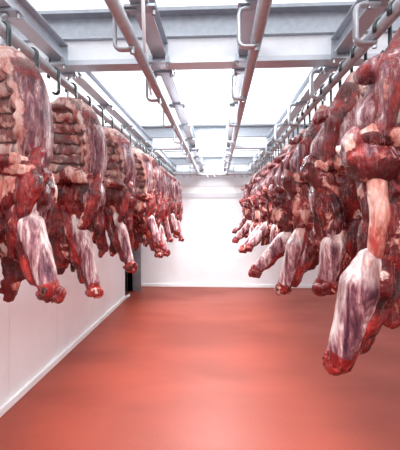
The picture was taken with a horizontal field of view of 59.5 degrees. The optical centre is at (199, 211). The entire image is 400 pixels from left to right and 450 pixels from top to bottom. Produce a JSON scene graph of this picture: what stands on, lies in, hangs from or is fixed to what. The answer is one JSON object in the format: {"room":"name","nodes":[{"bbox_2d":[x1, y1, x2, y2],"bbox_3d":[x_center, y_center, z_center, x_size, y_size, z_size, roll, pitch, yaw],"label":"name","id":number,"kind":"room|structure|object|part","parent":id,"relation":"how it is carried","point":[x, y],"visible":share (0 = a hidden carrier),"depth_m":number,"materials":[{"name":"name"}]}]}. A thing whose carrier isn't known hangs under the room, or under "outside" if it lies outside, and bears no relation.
{"room":"processing plant","nodes":[
{"label":"processing plant","id":0,"kind":"room"},
{"bbox_2d":[0,231,132,406],"bbox_3d":[-2.170,0.330,3.466,0.150,3.580,13.100,0,0,3],"label":"wall","id":1,"kind":"structure","parent":0,"point":[33,331],"depth_m":4.59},
{"bbox_2d":[0,296,125,416],"bbox_3d":[-2.078,2.078,3.461,0.035,0.085,13.100,0,0,3],"label":"baseboard","id":2,"kind":"structure","parent":1,"relation":"attached to","point":[4,408],"depth_m":4.68,"materials":[{"name":"white plastic"}]},
{"bbox_2d":[127,246,140,290],"bbox_3d":[-1.781,1.040,8.988,0.380,2.160,0.870,0,0,3],"label":"door","id":3,"kind":"structure","parent":1,"relation":"in","point":[136,254],"depth_m":9.32,"materials":[{"name":"metal"}]},
{"bbox_2d":[125,270,126,290],"bbox_3d":[-2.487,0.970,8.990,1.050,2.400,1.500,0,0,3],"label":"wall","id":4,"kind":"structure","parent":0,"point":[125,270],"depth_m":9.67,"materials":[{"name":"white paint"}]},
{"bbox_2d":[28,0,364,156],"bbox_3d":[1.136,-1.510,3.296,6.870,0.100,13.500,0,0,3],"label":"ceiling","id":5,"kind":"structure","parent":0,"point":[207,93],"depth_m":4.21,"materials":[{"name":"white"}]},
{"bbox_2d":[4,1,399,72],"bbox_3d":[1.095,-1.262,2.497,6.470,0.395,0.150,0,0,3],"label":"cross beam","id":6,"kind":"structure","parent":5,"relation":"attached to","point":[296,35],"depth_m":2.53,"materials":[{"name":"paint"}]},
{"bbox_2d":[123,123,307,149],"bbox_3d":[1.268,-1.262,5.863,6.470,0.395,0.150,0,0,3],"label":"cross beam","id":7,"kind":"structure","parent":5,"relation":"attached to","point":[250,136],"depth_m":5.90,"materials":[{"name":"paint"}]},
{"bbox_2d":[0,0,177,172],"bbox_3d":[-0.942,-1.131,4.269,0.150,0.213,10.405,0,0,3],"label":"girder","id":8,"kind":"object","parent":7,"relation":"attached to","point":[33,26],"visible":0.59,"depth_m":2.53,"materials":[{"name":"metal"}]},
{"bbox_2d":[0,7,24,51],"bbox_3d":[-1.063,-0.975,1.917,0.170,0.250,0.070,0,0,3],"label":"bracket","id":9,"kind":"object","parent":8,"relation":"attached to","point":[5,13],"visible":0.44,"depth_m":1.90,"materials":[{"name":"metal"}]},
{"bbox_3d":[-1.041,-0.975,1.916,0.114,0.224,0.040,0,0,3],"label":"arm","id":10,"kind":"part","parent":9,"relation":"part of","materials":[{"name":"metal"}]},
{"bbox_3d":[-1.063,-1.092,1.917,0.170,0.014,0.070,0,0,3],"label":"clamp plate","id":11,"kind":"part","parent":9,"relation":"part of","materials":[{"name":"metal"}]},
{"bbox_2d":[0,20,173,174],"bbox_3d":[-0.897,-0.920,3.776,0.062,0.062,9.450,0,0,3],"label":"tube","id":12,"kind":"object","parent":9,"relation":"attached to","point":[16,41],"visible":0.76,"depth_m":2.31,"materials":[{"name":"metal"}]},
{"bbox_2d":[2,21,10,46],"bbox_3d":[-1.000,-0.870,1.774,0.091,0.191,0.032,0,0,13],"label":"hook","id":13,"kind":"object","parent":12,"relation":"hanging from","point":[8,28],"visible":0.38,"depth_m":1.75,"materials":[{"name":"metal"}]},
{"bbox_2d":[0,44,66,303],"bbox_3d":[-0.957,-0.181,1.764,0.659,1.349,0.448,0,0,3],"label":"beef forequarter","id":14,"kind":"object","parent":13,"relation":"hanging from","point":[28,189],"visible":1,"depth_m":1.65,"materials":[{"name":"red food"}]},
{"bbox_3d":[-1.060,0.211,1.796,0.368,0.565,0.163,0,0,-10],"label":"neck trim","id":15,"kind":"part","parent":14,"relation":"part of","materials":[{"name":"red food"}]},
{"bbox_2d":[31,47,38,68],"bbox_3d":[-0.986,-0.870,2.050,0.091,0.191,0.032,0,0,15],"label":"hook","id":16,"kind":"object","parent":12,"relation":"hanging from","point":[33,48],"visible":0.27,"depth_m":2.03,"materials":[{"name":"metal"}]},
{"bbox_2d":[47,67,60,94],"bbox_3d":[-0.972,-0.870,2.326,0.091,0.191,0.032,0,0,9],"label":"hook","id":17,"kind":"object","parent":12,"relation":"hanging from","point":[56,68],"visible":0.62,"depth_m":2.31,"materials":[{"name":"metal"}]},
{"bbox_2d":[65,82,77,98],"bbox_3d":[-0.958,-0.870,2.603,0.091,0.191,0.032,0,0,0],"label":"hook","id":18,"kind":"object","parent":12,"relation":"hanging from","point":[74,84],"visible":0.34,"depth_m":2.59,"materials":[{"name":"metal"}]},
{"bbox_2d":[48,97,107,298],"bbox_3d":[-0.957,-0.123,2.595,0.568,1.466,0.435,0,0,3],"label":"beef forequarter","id":19,"kind":"object","parent":18,"relation":"hanging from","point":[78,165],"visible":0.82,"depth_m":2.47,"materials":[{"name":"red food"}]},
{"bbox_3d":[-1.015,0.185,2.629,0.345,0.563,0.196,0,0,3],"label":"neck trim","id":20,"kind":"part","parent":19,"relation":"part of","materials":[{"name":"red food"}]},
{"bbox_2d":[87,96,91,107],"bbox_3d":[-0.942,-0.870,2.905,0.091,0.191,0.032,0,0,17],"label":"hook","id":21,"kind":"object","parent":12,"relation":"hanging from","point":[90,99],"visible":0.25,"depth_m":2.88,"materials":[{"name":"metal"}]},
{"bbox_2d":[99,107,103,126],"bbox_3d":[-0.926,-0.870,3.208,0.091,0.191,0.032,0,0,-2],"label":"hook","id":22,"kind":"object","parent":12,"relation":"hanging from","point":[99,107],"visible":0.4,"depth_m":3.20,"materials":[{"name":"metal"}]},
{"bbox_2d":[105,116,113,128],"bbox_3d":[-0.911,-0.870,3.511,0.091,0.191,0.032,0,0,8],"label":"hook","id":23,"kind":"object","parent":12,"relation":"hanging from","point":[110,116],"visible":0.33,"depth_m":3.50,"materials":[{"name":"metal"}]},
{"bbox_2d":[93,127,137,274],"bbox_3d":[-0.903,-0.127,3.505,0.617,1.446,0.426,0,0,3],"label":"beef forequarter","id":24,"kind":"object","parent":23,"relation":"hanging from","point":[118,181],"visible":0.69,"depth_m":3.39,"materials":[{"name":"red food"}]},
{"bbox_3d":[-0.956,0.194,3.527,0.326,0.529,0.157,0,0,3],"label":"neck trim","id":25,"kind":"part","parent":24,"relation":"part of","materials":[{"name":"red food"}]},
{"bbox_2d":[173,167,253,176],"bbox_3d":[0.311,-0.963,8.475,2.750,0.254,0.084,0,0,3],"label":"rail","id":26,"kind":"object","parent":12,"relation":"attached to","point":[175,173],"visible":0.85,"depth_m":8.46,"materials":[{"name":"metal"}]},
{"bbox_2d":[251,0,399,174],"bbox_3d":[1.000,-0.920,3.679,0.062,0.062,9.450,0,0,3],"label":"tube","id":27,"kind":"object","parent":26,"relation":"attached to","point":[384,22],"visible":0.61,"depth_m":2.12,"materials":[{"name":"metal"}]},
{"bbox_2d":[296,113,305,128],"bbox_3d":[0.987,-0.870,3.429,0.091,0.191,0.032,0,0,16],"label":"hook","id":28,"kind":"object","parent":27,"relation":"hanging from","point":[300,113],"visible":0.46,"depth_m":3.41,"materials":[{"name":"metal"}]},
{"bbox_2d":[301,107,310,127],"bbox_3d":[0.977,-0.870,3.234,0.091,0.191,0.032,0,0,-7],"label":"hook","id":29,"kind":"object","parent":27,"relation":"hanging from","point":[309,114],"visible":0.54,"depth_m":3.23,"materials":[{"name":"metal"}]},
{"bbox_2d":[306,101,316,121],"bbox_3d":[0.967,-0.870,3.034,0.091,0.191,0.032,0,0,-5],"label":"hook","id":30,"kind":"object","parent":27,"relation":"hanging from","point":[308,102],"visible":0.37,"depth_m":3.02,"materials":[{"name":"metal"}]},
{"bbox_2d":[319,84,331,107],"bbox_3d":[0.947,-0.870,2.635,0.091,0.191,0.032,0,0,14],"label":"hook","id":31,"kind":"object","parent":27,"relation":"hanging from","point":[322,85],"visible":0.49,"depth_m":2.62,"materials":[{"name":"metal"}]},
{"bbox_2d":[274,105,327,294],"bbox_3d":[0.922,-0.097,2.616,0.650,1.431,0.459,0,0,-35],"label":"beef forequarter","id":32,"kind":"object","parent":31,"relation":"hanging from","point":[300,257],"visible":0.52,"depth_m":2.51,"materials":[{"name":"red food"}]},
{"bbox_3d":[0.927,0.190,2.637,0.286,0.508,0.218,0,0,3],"label":"neck trim","id":33,"kind":"part","parent":32,"relation":"part of","materials":[{"name":"red food"}]},
{"bbox_2d":[328,73,341,98],"bbox_3d":[0.936,-0.870,2.429,0.091,0.191,0.032,0,0,-5],"label":"hook","id":34,"kind":"object","parent":27,"relation":"hanging from","point":[331,74],"visible":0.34,"depth_m":2.42,"materials":[{"name":"metal"}]},
{"bbox_2d":[338,60,352,72],"bbox_3d":[0.925,-0.870,2.222,0.091,0.191,0.032,0,0,2],"label":"hook","id":35,"kind":"object","parent":27,"relation":"hanging from","point":[341,61],"visible":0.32,"depth_m":2.21,"materials":[{"name":"metal"}]},
{"bbox_2d":[350,44,366,61],"bbox_3d":[0.915,-0.870,2.016,0.091,0.191,0.032,0,0,7],"label":"hook","id":36,"kind":"object","parent":27,"relation":"hanging from","point":[354,46],"visible":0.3,"depth_m":2.01,"materials":[{"name":"metal"}]},
{"bbox_2d":[299,71,367,296],"bbox_3d":[0.907,-0.169,2.003,0.619,1.290,0.458,0,0,-40],"label":"beef forequarter","id":37,"kind":"object","parent":36,"relation":"hanging from","point":[335,207],"visible":0.57,"depth_m":1.89,"materials":[{"name":"red food"}]},
{"bbox_2d":[372,16,391,52],"bbox_3d":[0.900,-0.870,1.731,0.091,0.191,0.032,0,0,7],"label":"hook","id":38,"kind":"object","parent":27,"relation":"hanging from","point":[378,17],"visible":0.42,"depth_m":1.72,"materials":[{"name":"metal"}]},
{"bbox_2d":[386,0,394,16],"bbox_3d":[0.893,-0.870,1.590,0.091,0.191,0.032,0,0,-10],"label":"hook","id":39,"kind":"object","parent":27,"relation":"hanging from","point":[389,7],"visible":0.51,"depth_m":1.58,"materials":[{"name":"metal"}]},
{"label":"hook","id":40,"kind":"object","parent":27,"relation":"hanging from","visible":0},
{"bbox_2d":[261,144,290,245],"bbox_3d":[1.007,-0.159,3.941,0.591,1.232,0.437,0,0,-43],"label":"beef forequarter","id":41,"kind":"object","parent":40,"relation":"hanging from","point":[271,222],"visible":0.13,"depth_m":3.85,"materials":[{"name":"red food"}]},
{"label":"hook","id":42,"kind":"object","parent":27,"relation":"hanging from","visible":0},
{"bbox_2d":[243,161,273,251],"bbox_3d":[0.907,-0.117,4.719,0.702,1.280,0.482,0,0,-8],"label":"beef forequarter","id":43,"kind":"object","parent":42,"relation":"hanging from","point":[262,232],"visible":0.22,"depth_m":4.55,"materials":[{"name":"red food"}]},
{"bbox_3d":[1.087,-0.870,5.371,0.091,0.191,0.032,0,0,2],"label":"hook","id":44,"kind":"object","parent":27,"relation":"hanging from","visible":0},
{"bbox_2d":[238,162,270,252],"bbox_3d":[0.930,-0.076,5.381,0.759,1.385,0.522,0,0,-11],"label":"beef forequarter","id":45,"kind":"object","parent":44,"relation":"hanging from","point":[253,199],"visible":0.21,"depth_m":5.22,"materials":[{"name":"red food"}]},
{"bbox_3d":[1.074,0.256,5.368,0.306,0.521,0.236,0,0,-11],"label":"neck trim","id":46,"kind":"part","parent":45,"relation":"part of","materials":[{"name":"red food"}]},
{"label":"hook","id":47,"kind":"object","parent":27,"relation":"hanging from","visible":0},
{"bbox_2d":[247,166,265,235],"bbox_3d":[1.098,-0.064,5.940,0.461,1.438,0.653,0,0,42],"label":"beef forequarter","id":48,"kind":"object","parent":47,"relation":"hanging from","point":[251,229],"visible":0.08,"depth_m":5.82,"materials":[{"name":"red food"}]},
{"bbox_3d":[1.153,-0.870,6.650,0.091,0.191,0.032,0,0,-3],"label":"hook","id":49,"kind":"object","parent":27,"relation":"hanging from","visible":0},
{"bbox_2d":[232,170,260,242],"bbox_3d":[1.009,-0.103,6.713,0.765,1.396,0.526,0,0,11],"label":"beef forequarter","id":50,"kind":"object","parent":49,"relation":"hanging from","point":[244,230],"visible":0.23,"depth_m":6.57,"materials":[{"name":"red food"}]},
{"label":"hook","id":51,"kind":"object","parent":27,"relation":"hanging from","visible":0},
{"bbox_2d":[241,173,255,237],"bbox_3d":[1.182,-0.136,7.287,0.480,1.350,0.648,0,0,37],"label":"beef forequarter","id":52,"kind":"object","parent":51,"relation":"hanging from","point":[246,236],"visible":0.06,"depth_m":7.20,"materials":[{"name":"red food"}]},
{"bbox_3d":[1.222,-0.870,7.998,0.091,0.191,0.032,0,0,6],"label":"hook","id":53,"kind":"object","parent":27,"relation":"hanging from","visible":0},
{"bbox_2d":[232,188,246,233],"bbox_3d":[1.086,-0.141,8.046,0.698,1.273,0.480,0,0,7],"label":"beef forequarter","id":54,"kind":"object","parent":53,"relation":"hanging from","point":[240,224],"visible":0.15,"depth_m":7.92,"materials":[{"name":"red food"}]},
{"bbox_3d":[-0.856,-0.870,4.570,0.091,0.191,0.032,0,0,4],"label":"hook","id":55,"kind":"object","parent":12,"relation":"hanging from","visible":0},
{"bbox_2d":[128,147,163,250],"bbox_3d":[-0.811,-0.151,4.564,0.682,1.397,0.463,0,0,-4],"label":"beef forequarter","id":56,"kind":"object","parent":55,"relation":"hanging from","point":[144,211],"visible":0.52,"depth_m":4.45,"materials":[{"name":"red food"}]},
{"bbox_3d":[-0.921,0.255,4.583,0.381,0.585,0.169,0,0,-17],"label":"neck trim","id":57,"kind":"part","parent":56,"relation":"part of","materials":[{"name":"red food"}]},
{"bbox_3d":[-0.796,-0.870,5.748,0.091,0.191,0.031,0,0,17],"label":"hook","id":58,"kind":"object","parent":12,"relation":"hanging from","visible":0},
{"bbox_2d":[145,167,170,256],"bbox_3d":[-0.789,-0.041,5.742,0.650,1.523,0.448,0,0,4],"label":"beef forequarter","id":59,"kind":"object","parent":58,"relation":"hanging from","point":[165,210],"visible":0.16,"depth_m":5.62,"materials":[{"name":"red food"}]},
{"bbox_3d":[-0.765,-0.870,6.348,0.091,0.191,0.032,0,0,17],"label":"hook","id":60,"kind":"object","parent":12,"relation":"hanging from","visible":0},
{"bbox_2d":[159,166,172,242],"bbox_3d":[-0.762,-0.152,6.338,0.542,1.398,0.414,0,0,-9],"label":"beef forequarter","id":61,"kind":"object","parent":60,"relation":"hanging from","point":[167,231],"visible":0.14,"depth_m":6.25,"materials":[{"name":"red food"}]},
{"label":"hook","id":62,"kind":"object","parent":12,"relation":"hanging from","visible":0},
{"bbox_2d":[168,172,179,234],"bbox_3d":[-0.692,-0.161,6.934,0.662,1.356,0.450,0,0,10],"label":"beef forequarter","id":63,"kind":"object","parent":62,"relation":"hanging from","point":[172,221],"visible":0.23,"depth_m":6.77,"materials":[{"name":"red food"}]},
{"label":"hook","id":64,"kind":"object","parent":12,"relation":"hanging from","visible":0},
{"bbox_2d":[170,175,178,237],"bbox_3d":[-0.697,-0.141,7.542,0.596,1.396,0.411,0,0,17],"label":"beef forequarter","id":65,"kind":"object","parent":64,"relation":"hanging from","point":[174,179],"visible":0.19,"depth_m":7.43,"materials":[{"name":"red food"}]},
{"bbox_3d":[-0.673,-0.870,8.145,0.091,0.191,0.031,0,0,-4],"label":"hook","id":66,"kind":"object","parent":12,"relation":"hanging from","visible":0},
{"bbox_2d":[170,179,183,241],"bbox_3d":[-0.670,-0.070,8.134,0.586,1.512,0.448,0,0,-9],"label":"beef forequarter","id":67,"kind":"object","parent":66,"relation":"hanging from","point":[180,209],"visible":0.24,"depth_m":8.03,"materials":[{"name":"red food"}]},
{"bbox_2d":[64,72,83,100],"bbox_3d":[-1.019,-0.975,2.776,0.170,0.250,0.070,0,0,3],"label":"bracket","id":68,"kind":"object","parent":8,"relation":"attached to","point":[80,75],"visible":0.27,"depth_m":2.76,"materials":[{"name":"metal"}]},
{"bbox_2d":[97,104,114,127],"bbox_3d":[-0.976,-0.975,3.615,0.170,0.250,0.070,0,0,3],"label":"bracket","id":69,"kind":"object","parent":8,"relation":"attached to","point":[111,106],"visible":0.53,"depth_m":3.60,"materials":[{"name":"metal"}]},
{"bbox_3d":[-0.976,-1.092,3.615,0.170,0.014,0.070,0,0,3],"label":"clamp plate","id":70,"kind":"part","parent":69,"relation":"part of","materials":[{"name":"metal"}]},
{"bbox_2d":[122,125,133,144],"bbox_3d":[-0.932,-0.975,4.454,0.170,0.250,0.070,0,0,3],"label":"bracket","id":71,"kind":"object","parent":8,"relation":"attached to","point":[125,126],"visible":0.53,"depth_m":4.44,"materials":[{"name":"metal"}]},
{"bbox_2d":[129,0,204,172],"bbox_3d":[-0.198,-1.131,4.230,0.150,0.213,10.405,0,0,3],"label":"girder","id":72,"kind":"object","parent":7,"relation":"attached to","point":[156,40],"visible":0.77,"depth_m":2.53,"materials":[{"name":"metal"}]},
{"bbox_2d":[113,3,156,54],"bbox_3d":[-0.351,-0.975,1.881,0.235,0.250,0.070,0,0,3],"label":"bracket","id":73,"kind":"object","parent":72,"relation":"attached to","point":[130,9],"visible":0.84,"depth_m":1.87,"materials":[{"name":"metal"}]},
{"bbox_3d":[-0.404,-0.975,1.883,0.130,0.224,0.040,0,0,3],"label":"arm","id":74,"kind":"part","parent":73,"relation":"part of","materials":[{"name":"metal"}]},
{"bbox_3d":[-0.319,-1.092,1.879,0.170,0.014,0.070,0,0,3],"label":"clamp plate","id":75,"kind":"part","parent":73,"relation":"part of","materials":[{"name":"metal"}]},
{"bbox_2d":[141,0,151,95],"bbox_3d":[-0.343,-1.014,2.248,0.037,0.185,1.075,0,0,-6],"label":"rod","id":76,"kind":"object","parent":72,"relation":"attached to","point":[142,1],"visible":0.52,"depth_m":1.97,"materials":[{"name":"white metal"}]},
{"bbox_2d":[104,0,199,174],"bbox_3d":[-0.268,-0.920,3.744,0.062,0.062,9.450,0,0,3],"label":"tube","id":77,"kind":"object","parent":72,"relation":"attached to","point":[115,7],"visible":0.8,"depth_m":2.07,"materials":[{"name":"metal"}]},
{"bbox_2d":[146,70,175,103],"bbox_3d":[-0.307,-0.975,2.739,0.235,0.250,0.070,0,0,3],"label":"bracket","id":78,"kind":"object","parent":72,"relation":"attached to","point":[158,100],"visible":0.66,"depth_m":2.73,"materials":[{"name":"metal"}]},
{"bbox_3d":[-0.360,-0.975,2.742,0.130,0.224,0.040,0,0,3],"label":"arm","id":79,"kind":"part","parent":78,"relation":"part of","materials":[{"name":"metal"}]},
{"bbox_2d":[163,103,185,128],"bbox_3d":[-0.264,-0.975,3.578,0.235,0.250,0.070,0,0,3],"label":"bracket","id":80,"kind":"object","parent":72,"relation":"attached to","point":[171,105],"visible":0.83,"depth_m":3.56,"materials":[{"name":"metal"}]},
{"bbox_3d":[-0.317,-0.975,3.581,0.130,0.224,0.040,0,0,3],"label":"arm","id":81,"kind":"part","parent":80,"relation":"part of","materials":[{"name":"metal"}]},
{"bbox_3d":[-0.232,-1.092,3.577,0.170,0.014,0.070,0,0,3],"label":"clamp plate","id":82,"kind":"part","parent":80,"relation":"part of","materials":[{"name":"metal"}]},
{"bbox_2d":[173,124,191,144],"bbox_3d":[-0.221,-0.975,4.417,0.235,0.250,0.070,0,0,3],"label":"bracket","id":83,"kind":"object","parent":72,"relation":"attached to","point":[179,125],"visible":0.86,"depth_m":4.41,"materials":[{"name":"metal"}]},
{"bbox_3d":[-0.274,-0.975,4.420,0.130,0.224,0.040,0,0,3],"label":"arm","id":84,"kind":"part","parent":83,"relation":"part of","materials":[{"name":"metal"}]},
{"bbox_3d":[-0.189,-1.092,4.415,0.170,0.014,0.070,0,0,3],"label":"clamp plate","id":85,"kind":"part","parent":83,"relation":"part of","materials":[{"name":"metal"}]},
{"bbox_2d":[180,138,195,155],"bbox_3d":[-0.177,-0.975,5.266,0.235,0.250,0.070,0,0,3],"label":"bracket","id":86,"kind":"object","parent":72,"relation":"attached to","point":[186,139],"visible":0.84,"depth_m":5.25,"materials":[{"name":"metal"}]},
{"bbox_3d":[-0.230,-0.975,5.269,0.130,0.224,0.040,0,0,3],"label":"arm","id":87,"kind":"part","parent":86,"relation":"part of","materials":[{"name":"metal"}]},
{"bbox_2d":[222,10,255,172],"bbox_3d":[0.406,-1.131,4.199,0.150,0.213,10.405,0,0,3],"label":"girder","id":88,"kind":"object","parent":7,"relation":"attached to","point":[247,17],"visible":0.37,"depth_m":2.45,"materials":[{"name":"metal"}]},
{"bbox_2d":[225,138,232,154],"bbox_3d":[0.457,-0.975,5.233,0.175,0.250,0.070,0,0,3],"label":"bracket","id":89,"kind":"object","parent":88,"relation":"attached to","point":[231,153],"visible":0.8,"depth_m":5.22,"materials":[{"name":"metal"}]},
{"bbox_2d":[226,124,234,143],"bbox_3d":[0.413,-0.975,4.385,0.175,0.250,0.070,0,0,3],"label":"bracket","id":90,"kind":"object","parent":88,"relation":"attached to","point":[227,125],"visible":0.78,"depth_m":4.37,"materials":[{"name":"metal"}]},
{"bbox_2d":[228,102,238,127],"bbox_3d":[0.370,-0.975,3.546,0.175,0.250,0.070,0,0,3],"label":"bracket","id":91,"kind":"object","parent":88,"relation":"attached to","point":[233,104],"visible":0.88,"depth_m":3.53,"materials":[{"name":"metal"}]},
{"bbox_3d":[0.373,-1.092,3.546,0.170,0.014,0.070,0,0,3],"label":"clamp plate","id":92,"kind":"part","parent":91,"relation":"part of","materials":[{"name":"metal"}]},
{"bbox_2d":[231,69,245,102],"bbox_3d":[0.327,-0.975,2.707,0.175,0.250,0.070,0,0,3],"label":"bracket","id":93,"kind":"object","parent":88,"relation":"attached to","point":[243,99],"visible":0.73,"depth_m":2.69,"materials":[{"name":"metal"}]},
{"bbox_2d":[237,0,258,51],"bbox_3d":[0.283,-0.975,1.848,0.175,0.250,0.070,0,0,3],"label":"bracket","id":94,"kind":"object","parent":88,"relation":"attached to","point":[243,5],"visible":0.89,"depth_m":1.83,"materials":[{"name":"metal"}]},
{"bbox_3d":[0.285,-1.092,1.848,0.170,0.014,0.070,0,0,3],"label":"clamp plate","id":95,"kind":"part","parent":94,"relation":"part of","materials":[{"name":"metal"}]},
{"bbox_2d":[225,0,272,174],"bbox_3d":[0.396,-0.920,3.710,0.062,0.062,9.450,0,0,3],"label":"tube","id":96,"kind":"object","parent":88,"relation":"attached to","point":[263,6],"visible":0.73,"depth_m":2.06,"materials":[{"name":"metal"}]},
{"bbox_2d":[247,0,386,172],"bbox_3d":[1.070,-1.131,4.165,0.150,0.213,10.405,0,0,3],"label":"girder","id":97,"kind":"object","parent":7,"relation":"attached to","point":[342,40],"visible":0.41,"depth_m":2.48,"materials":[{"name":"metal"}]},
{"bbox_2d":[259,149,265,162],"bbox_3d":[1.133,-0.975,6.050,0.238,0.250,0.070,0,0,3],"label":"bracket","id":98,"kind":"object","parent":97,"relation":"attached to","point":[264,161],"visible":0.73,"depth_m":6.03,"materials":[{"name":"metal"}]},
{"bbox_2d":[265,137,278,154],"bbox_3d":[1.090,-0.975,5.201,0.238,0.250,0.070,0,0,3],"label":"bracket","id":99,"kind":"object","parent":97,"relation":"attached to","point":[270,139],"visible":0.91,"depth_m":5.18,"materials":[{"name":"metal"}]},
{"bbox_3d":[1.037,-0.975,5.204,0.133,0.229,0.051,0,0,3],"label":"arm","id":100,"kind":"part","parent":99,"relation":"part of","materials":[{"name":"metal"}]},
{"bbox_2d":[274,123,288,143],"bbox_3d":[1.046,-0.975,4.352,0.238,0.250,0.070,0,0,3],"label":"bracket","id":101,"kind":"object","parent":97,"relation":"attached to","point":[280,124],"visible":0.91,"depth_m":4.34,"materials":[{"name":"metal"}]},
{"bbox_2d":[288,101,307,127],"bbox_3d":[1.003,-0.975,3.513,0.238,0.250,0.070,0,0,3],"label":"bracket","id":102,"kind":"object","parent":97,"relation":"attached to","point":[297,103],"visible":0.88,"depth_m":3.50,"materials":[{"name":"metal"}]},
{"bbox_3d":[0.950,-0.975,3.516,0.133,0.229,0.051,0,0,3],"label":"arm","id":103,"kind":"part","parent":102,"relation":"part of","materials":[{"name":"metal"}]},
{"bbox_3d":[1.037,-1.092,3.511,0.170,0.014,0.070,0,0,3],"label":"clamp plate","id":104,"kind":"part","parent":102,"relation":"part of","materials":[{"name":"metal"}]},
{"bbox_2d":[310,67,329,100],"bbox_3d":[0.960,-0.975,2.674,0.238,0.250,0.070,0,0,3],"label":"bracket","id":105,"kind":"object","parent":97,"relation":"attached to","point":[323,98],"visible":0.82,"depth_m":2.66,"materials":[{"name":"metal"}]},
{"bbox_2d":[352,0,389,48],"bbox_3d":[0.915,-0.975,1.815,0.238,0.250,0.070,0,0,3],"label":"bracket","id":106,"kind":"object","parent":97,"relation":"attached to","point":[368,4],"visible":0.94,"depth_m":1.80,"materials":[{"name":"metal"}]},
{"bbox_3d":[0.949,-1.092,1.814,0.170,0.014,0.070,0,0,3],"label":"clamp plate","id":107,"kind":"part","parent":106,"relation":"part of","materials":[{"name":"metal"}]},
{"bbox_2d":[158,156,274,171],"bbox_3d":[1.441,-1.262,9.238,6.470,0.395,0.150,0,0,3],"label":"cross beam","id":108,"kind":"structure","parent":5,"relation":"attached to","point":[237,162],"depth_m":9.27,"materials":[{"name":"paint"}]},
{"bbox_2d":[164,149,279,151],"bbox_3d":[0.556,-1.411,7.882,2.900,0.098,0.026,0,0,3],"label":"conduit","id":109,"kind":"object","parent":5,"relation":"attached to","point":[244,149],"visible":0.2,"depth_m":7.89,"materials":[{"name":"metal"}]},
{"bbox_2d":[0,286,399,449],"bbox_3d":[1.136,2.170,3.296,6.870,0.100,13.500,0,0,3],"label":"floor","id":110,"kind":"structure","parent":0,"point":[169,368],"depth_m":4.35,"materials":[{"name":"red paint"}]},
{"bbox_2d":[141,172,318,284],"bbox_3d":[1.475,0.330,9.897,6.770,3.580,0.180,0,0,3],"label":"wall","id":111,"kind":"structure","parent":0,"point":[207,254],"depth_m":9.89,"materials":[{"name":"white paint"}]},
{"bbox_2d":[181,186,243,192],"bbox_3d":[1.476,-0.625,9.912,6.770,0.190,0.150,0,0,3],"label":"trim","id":112,"kind":"structure","parent":111,"relation":"attached to","point":[223,189],"depth_m":9.89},
{"bbox_2d":[141,283,311,287],"bbox_3d":[1.471,2.078,9.820,6.470,0.085,0.035,0,0,3],"label":"baseboard","id":113,"kind":"structure","parent":111,"relation":"attached to","point":[142,284],"depth_m":9.85,"materials":[{"name":"white plastic"}]},
{"bbox_2d":[248,129,305,277],"bbox_3d":[0.833,-0.079,3.291,0.753,1.373,0.518,0,0,9],"label":"beef forequarter","id":114,"kind":"object","parent":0,"point":[281,201],"visible":0.39,"depth_m":3.13,"materials":[{"name":"red food"}]},
{"bbox_3d":[-0.827,-0.870,5.149,0.091,0.191,0.031,0,0,-3],"label":"hook","id":115,"kind":"object","parent":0,"visible":0},
{"bbox_2d":[134,153,163,257],"bbox_3d":[-0.825,-0.103,5.139,0.597,1.540,0.457,0,0,-4],"label":"beef forequarter","id":116,"kind":"object","parent":115,"relation":"hanging from","point":[157,176],"visible":0.16,"depth_m":5.05,"materials":[{"name":"red food"}]},
{"label":"hook","id":117,"kind":"object","parent":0,"visible":0},
{"bbox_2d":[322,27,399,375],"bbox_3d":[0.856,-0.096,1.363,0.652,1.437,0.458,0,0,-38],"label":"beef forequarter","id":118,"kind":"object","parent":117,"relation":"hanging from","point":[368,294],"visible":1,"depth_m":1.25,"materials":[{"name":"red food"}]},
{"bbox_3d":[0.870,0.192,1.389,0.276,0.521,0.224,0,0,24],"label":"neck trim","id":119,"kind":"part","parent":118,"relation":"part of","materials":[{"name":"red food"}]}
]}

